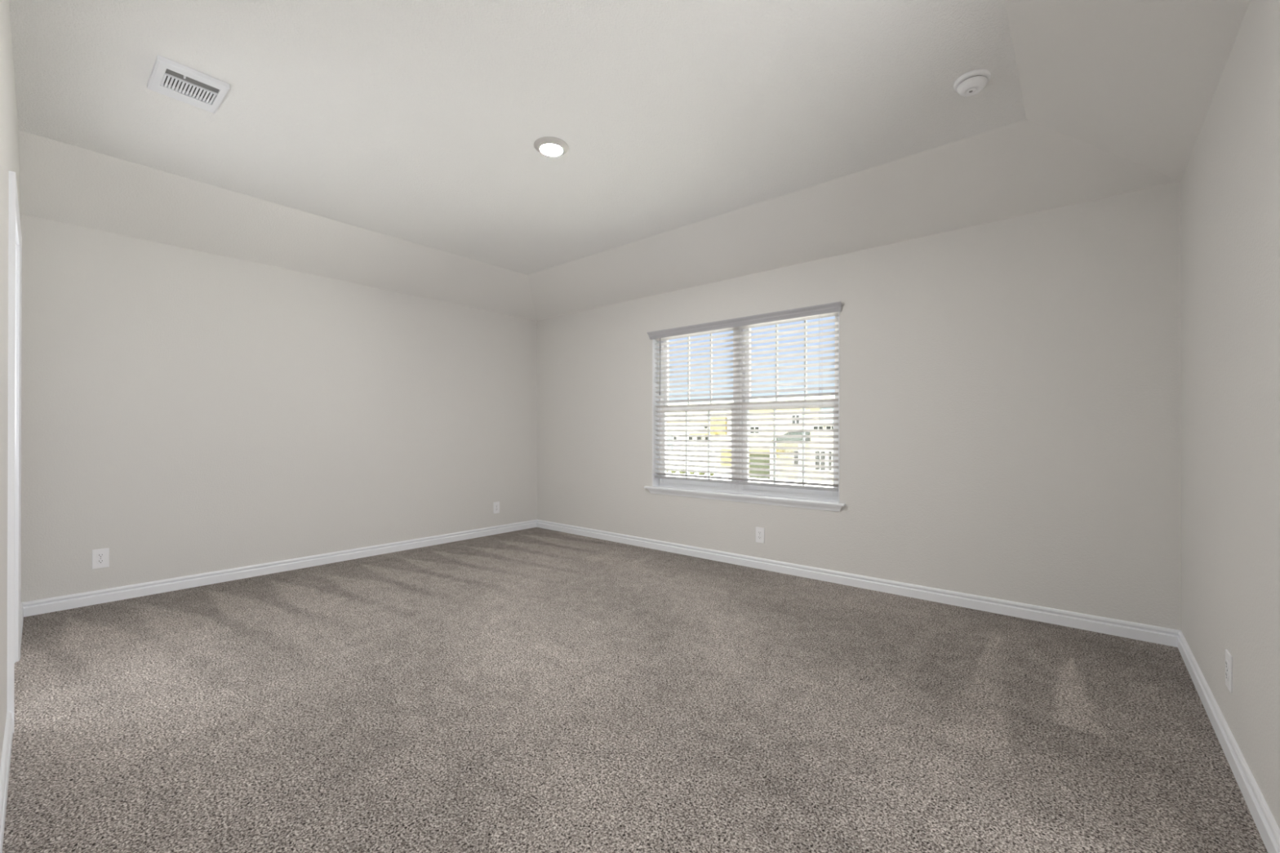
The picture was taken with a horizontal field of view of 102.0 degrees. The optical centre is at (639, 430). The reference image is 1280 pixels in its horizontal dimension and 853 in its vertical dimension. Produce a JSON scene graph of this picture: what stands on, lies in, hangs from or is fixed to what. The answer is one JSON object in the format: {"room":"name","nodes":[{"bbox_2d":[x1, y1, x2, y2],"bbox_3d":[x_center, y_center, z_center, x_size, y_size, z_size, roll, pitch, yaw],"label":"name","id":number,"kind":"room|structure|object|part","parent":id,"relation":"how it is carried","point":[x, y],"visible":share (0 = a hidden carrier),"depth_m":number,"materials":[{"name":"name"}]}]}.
{"room":"empty bedroom","nodes":[
{"label":"empty bedroom","id":0,"kind":"room"},
{"bbox_2d":[0,0,21,765],"bbox_3d":[-1.766,-0.295,1.343,5.351,2.880,0.120,0,0,41],"label":"wall","id":1,"kind":"structure","parent":0,"point":[9,130],"depth_m":1.74,"materials":[{"name":"white paint"}]},
{"bbox_2d":[0,603,23,852],"bbox_3d":[-1.750,1.081,1.415,5.280,0.088,0.014,0,0,41],"label":"baseboard","id":2,"kind":"structure","parent":1,"relation":"attached to","point":[8,734],"depth_m":1.64,"materials":[{"name":"white wood"}]},
{"bbox_2d":[7,170,22,733],"bbox_3d":[-2.749,0.080,2.201,0.984,2.092,0.151,0,0,40],"label":"door","id":3,"kind":"structure","parent":1,"relation":"in","point":[15,251],"depth_m":1.93,"materials":[{"name":"white wood"}]},
{"bbox_2d":[21,214,537,602],"bbox_3d":[-2.551,-0.079,4.681,0.160,2.460,4.255,0,0,40],"label":"wall","id":4,"kind":"structure","parent":0,"point":[184,411],"depth_m":3.95,"materials":[{"name":"white paint"}]},
{"bbox_2d":[92,547,109,568],"bbox_3d":[-3.530,0.835,3.392,0.009,0.126,0.078,0,0,40],"label":"wall outlet","id":5,"kind":"object","parent":4,"relation":"attached to","point":[100,557],"visible":1,"depth_m":3.39,"materials":[{"name":"white plastic"}]},
{"bbox_2d":[97,559,104,564],"bbox_3d":[-3.528,0.854,3.390,0.002,0.028,0.034,0,0,40],"label":"receptacle","id":6,"kind":"object","parent":5,"relation":"attached to","point":[99,561],"depth_m":3.39,"materials":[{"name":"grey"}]},
{"bbox_2d":[97,553,104,558],"bbox_3d":[-3.528,0.815,3.390,0.002,0.028,0.034,0,0,40],"label":"receptacle","id":7,"kind":"object","parent":5,"relation":"attached to","point":[99,555],"depth_m":3.39,"materials":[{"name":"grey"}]},
{"bbox_2d":[21,519,537,617],"bbox_3d":[-2.480,1.087,4.628,0.014,0.088,3.921,0,0,40],"label":"baseboard","id":8,"kind":"structure","parent":4,"relation":"attached to","point":[34,607],"depth_m":3.95,"materials":[{"name":"white wood"}]},
{"bbox_2d":[493,502,499,513],"bbox_3d":[-1.578,0.843,5.700,0.009,0.126,0.078,0,0,40],"label":"wall outlet","id":9,"kind":"object","parent":4,"relation":"attached to","point":[495,504],"visible":1,"depth_m":5.69,"materials":[{"name":"white plastic"}]},
{"bbox_2d":[8,0,1250,320],"bbox_3d":[-0.455,-1.541,2.933,5.621,0.460,4.225,0,0,40],"label":"ceiling","id":10,"kind":"structure","parent":0,"point":[387,144],"depth_m":2.65,"materials":[{"name":"white paint"}]},
{"bbox_2d":[146,54,229,113],"bbox_3d":[-2.073,-1.579,2.379,0.292,0.027,0.244,0,0,40],"label":"ceiling vent","id":11,"kind":"object","parent":10,"relation":"in","point":[168,77],"visible":1,"depth_m":2.36,"materials":[{"name":"white metal"}]},
{"bbox_2d":[533,136,568,155],"bbox_3d":[-0.495,-1.579,2.895,0.191,0.023,0.191,0,0,40],"label":"recessed light","id":12,"kind":"object","parent":10,"relation":"in","point":[548,145],"visible":1,"depth_m":2.86,"materials":[{"name":"grey plastic"}]},
{"bbox_2d":[953,68,991,96],"bbox_3d":[1.502,-1.563,2.345,0.143,0.054,0.143,0,0,40],"label":"smoke detector","id":13,"kind":"object","parent":10,"relation":"attached to","point":[972,82],"visible":1,"depth_m":2.31,"materials":[{"name":"white plastic"}]},
{"bbox_2d":[2,527,1267,852],"bbox_3d":[-0.329,1.127,1.817,7.251,0.001,5.755,0,0,40],"label":"floor","id":14,"kind":"structure","parent":0,"point":[535,690],"depth_m":2.00,"materials":[{"name":"carpet"}]},
{"bbox_2d":[537,181,1181,630],"bbox_3d":[0.856,-0.078,4.482,5.301,2.460,0.160,0,0,40],"label":"wall","id":15,"kind":"structure","parent":0,"point":[1010,388],"depth_m":3.31,"materials":[{"name":"white paint"}]},
{"bbox_2d":[658,329,738,493],"bbox_3d":[0.538,-0.203,4.802,0.890,1.478,0.078,0,0,40],"label":"window","id":16,"kind":"structure","parent":15,"relation":"in","point":[728,487],"depth_m":4.76,"materials":[{"name":"white plastic"}]},
{"bbox_3d":[0.528,0.131,4.790,0.814,0.741,0.032,0,0,40],"label":"sash","id":17,"kind":"part","parent":16,"relation":"part of","materials":[{"name":"white plastic"}]},
{"bbox_3d":[0.550,-0.559,4.818,0.814,0.723,0.032,0,0,40],"label":"sash","id":18,"kind":"part","parent":16,"relation":"part of","materials":[{"name":"glass"}]},
{"bbox_2d":[644,485,845,511],"bbox_3d":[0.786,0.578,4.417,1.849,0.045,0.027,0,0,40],"label":"trim","id":19,"kind":"structure","parent":15,"relation":"attached to","point":[795,504],"depth_m":4.30,"materials":[{"name":"white wood"}]},
{"bbox_2d":[652,311,839,502],"bbox_3d":[0.828,-0.204,4.456,1.780,1.478,0.089,0,0,40],"label":"trim","id":20,"kind":"structure","parent":15,"relation":"attached to","point":[655,481],"depth_m":5.01,"materials":[{"name":"white"}]},
{"bbox_2d":[755,527,764,543],"bbox_3d":[0.986,0.856,4.260,0.078,0.126,0.009,0,0,40],"label":"wall outlet","id":21,"kind":"object","parent":15,"relation":"attached to","point":[759,531],"visible":1,"depth_m":4.26,"materials":[{"name":"white plastic"}]},
{"bbox_2d":[738,315,838,501],"bbox_3d":[1.218,-0.204,4.228,0.890,1.478,0.078,0,0,40],"label":"window","id":22,"kind":"structure","parent":15,"relation":"in","point":[748,489],"depth_m":4.27,"materials":[{"name":"white plastic"}]},
{"bbox_2d":[647,301,840,491],"bbox_3d":[0.805,-0.249,4.438,1.845,1.405,0.103,0,0,40],"label":"window blind","id":23,"kind":"object","parent":22,"relation":"attached to","point":[830,309],"visible":0.95,"depth_m":4.35,"materials":[{"name":"grey plastic"}]},
{"bbox_3d":[0.860,-0.230,4.424,0.002,1.346,0.054,0,0,40],"label":"ladder cord","id":24,"kind":"part","parent":23,"relation":"part of","materials":[{"name":"white fabric"}]},
{"bbox_3d":[0.826,0.442,4.451,1.756,0.022,0.050,0,0,40],"label":"rail","id":25,"kind":"part","parent":23,"relation":"part of","materials":[{"name":"grey plastic"}]},
{"bbox_3d":[1.387,-0.230,3.979,0.002,1.346,0.054,0,0,40],"label":"ladder cord","id":26,"kind":"part","parent":23,"relation":"part of","materials":[{"name":"white fabric"}]},
{"bbox_3d":[1.208,0.131,4.216,0.814,0.741,0.032,0,0,40],"label":"sash","id":27,"kind":"part","parent":22,"relation":"part of","materials":[{"name":"white plastic"}]},
{"bbox_3d":[1.230,-0.559,4.243,0.814,0.723,0.032,0,0,40],"label":"sash","id":28,"kind":"part","parent":22,"relation":"part of","materials":[{"name":"glass"}]},
{"bbox_2d":[536,520,1180,647],"bbox_3d":[0.799,1.088,4.413,5.301,0.088,0.014,0,0,40],"label":"baseboard","id":29,"kind":"structure","parent":15,"relation":"attached to","point":[1141,632],"depth_m":3.50,"materials":[{"name":"white wood"}]},
{"bbox_2d":[1180,0,1279,829],"bbox_3d":[1.594,-0.084,1.143,0.160,2.460,4.305,0,0,41],"label":"wall","id":30,"kind":"structure","parent":0,"point":[1230,180],"depth_m":1.71,"materials":[{"name":"white paint"}]},
{"bbox_2d":[1177,630,1279,852],"bbox_3d":[2.161,1.084,1.939,0.014,0.088,2.035,0,0,41],"label":"baseboard","id":31,"kind":"structure","parent":30,"relation":"attached to","point":[1268,830],"depth_m":1.69,"materials":[{"name":"white wood"}]},
{"bbox_2d":[1225,649,1232,693],"bbox_3d":[2.054,0.837,1.810,0.009,0.126,0.078,0,0,40],"label":"wall outlet","id":32,"kind":"object","parent":30,"relation":"attached to","point":[1228,658],"visible":1,"depth_m":1.79,"materials":[{"name":"white plastic"}]},
{"bbox_2d":[1225,671,1228,680],"bbox_3d":[2.052,0.856,1.812,0.002,0.028,0.034,0,0,40],"label":"receptacle","id":33,"kind":"object","parent":32,"relation":"attached to","point":[1226,672],"depth_m":1.81,"materials":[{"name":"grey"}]},
{"bbox_2d":[1225,660,1228,669],"bbox_3d":[2.052,0.817,1.812,0.002,0.028,0.034,0,0,40],"label":"receptacle","id":34,"kind":"object","parent":32,"relation":"attached to","point":[1226,661],"depth_m":1.81,"materials":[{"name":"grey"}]},
{"label":"outside","id":35,"kind":"structure","parent":0,"visible":0},
{"bbox_2d":[666,471,833,487],"bbox_3d":[32.257,4.761,61.369,150.000,0.500,124.605,0,0,40],"label":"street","id":36,"kind":"structure","parent":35,"point":[676,473],"depth_m":47.75,"materials":[{"name":"grey asphalt"}]},
{"bbox_2d":[666,400,733,475],"bbox_3d":[8.137,0.567,59.024,12.100,7.850,10.250,0,0,40],"label":"house","id":37,"kind":"structure","parent":36,"relation":"on","point":[722,402],"depth_m":55.01,"materials":[{"name":"white"}]},
{"bbox_2d":[748,395,835,482],"bbox_3d":[18.916,0.403,48.076,18.100,8.150,11.050,0,0,40],"label":"house","id":38,"kind":"structure","parent":36,"relation":"on","point":[830,464],"depth_m":47.25,"materials":[{"name":"beige paint"}]},
{"bbox_3d":[10.988,-0.074,49.619,0.900,0.600,0.025,0,0,40],"label":"pane","id":39,"kind":"part","parent":38,"relation":"part of","materials":[{"name":"black"}]},
{"bbox_3d":[11.397,3.375,49.248,2.200,2.200,0.100,0,0,40],"label":"garage door","id":40,"kind":"part","parent":38,"relation":"part of","materials":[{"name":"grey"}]},
{"bbox_3d":[11.996,2.771,47.014,0.300,3.400,0.300,0,0,40],"label":"post","id":41,"kind":"part","parent":38,"relation":"part of","materials":[{"name":"white"}]},
{"bbox_3d":[14.119,-1.028,46.973,0.700,0.800,0.025,0,0,40],"label":"pane","id":42,"kind":"part","parent":38,"relation":"part of","materials":[{"name":"black"}]},
{"bbox_3d":[14.231,2.522,46.870,0.600,1.400,0.025,0,0,40],"label":"pane","id":43,"kind":"part","parent":38,"relation":"part of","materials":[{"name":"black"}]},
{"bbox_3d":[14.058,2.769,45.271,0.300,3.400,0.300,0,0,40],"label":"post","id":44,"kind":"part","parent":38,"relation":"part of","materials":[{"name":"white"}]},
{"bbox_3d":[15.703,-0.189,45.632,0.850,0.420,0.025,0,0,40],"label":"pane","id":45,"kind":"part","parent":38,"relation":"part of","materials":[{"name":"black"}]},
{"bbox_3d":[15.835,2.596,45.514,0.900,1.650,0.025,0,0,40],"label":"pane","id":46,"kind":"part","parent":38,"relation":"part of","materials":[{"name":"black"}]},
{"bbox_3d":[16.581,-0.190,44.889,0.850,0.420,0.025,0,0,40],"label":"pane","id":47,"kind":"part","parent":38,"relation":"part of","materials":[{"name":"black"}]},
{"bbox_3d":[16.636,2.595,44.836,0.600,1.650,0.025,0,0,40],"label":"pane","id":48,"kind":"part","parent":38,"relation":"part of","materials":[{"name":"black"}]}
]}

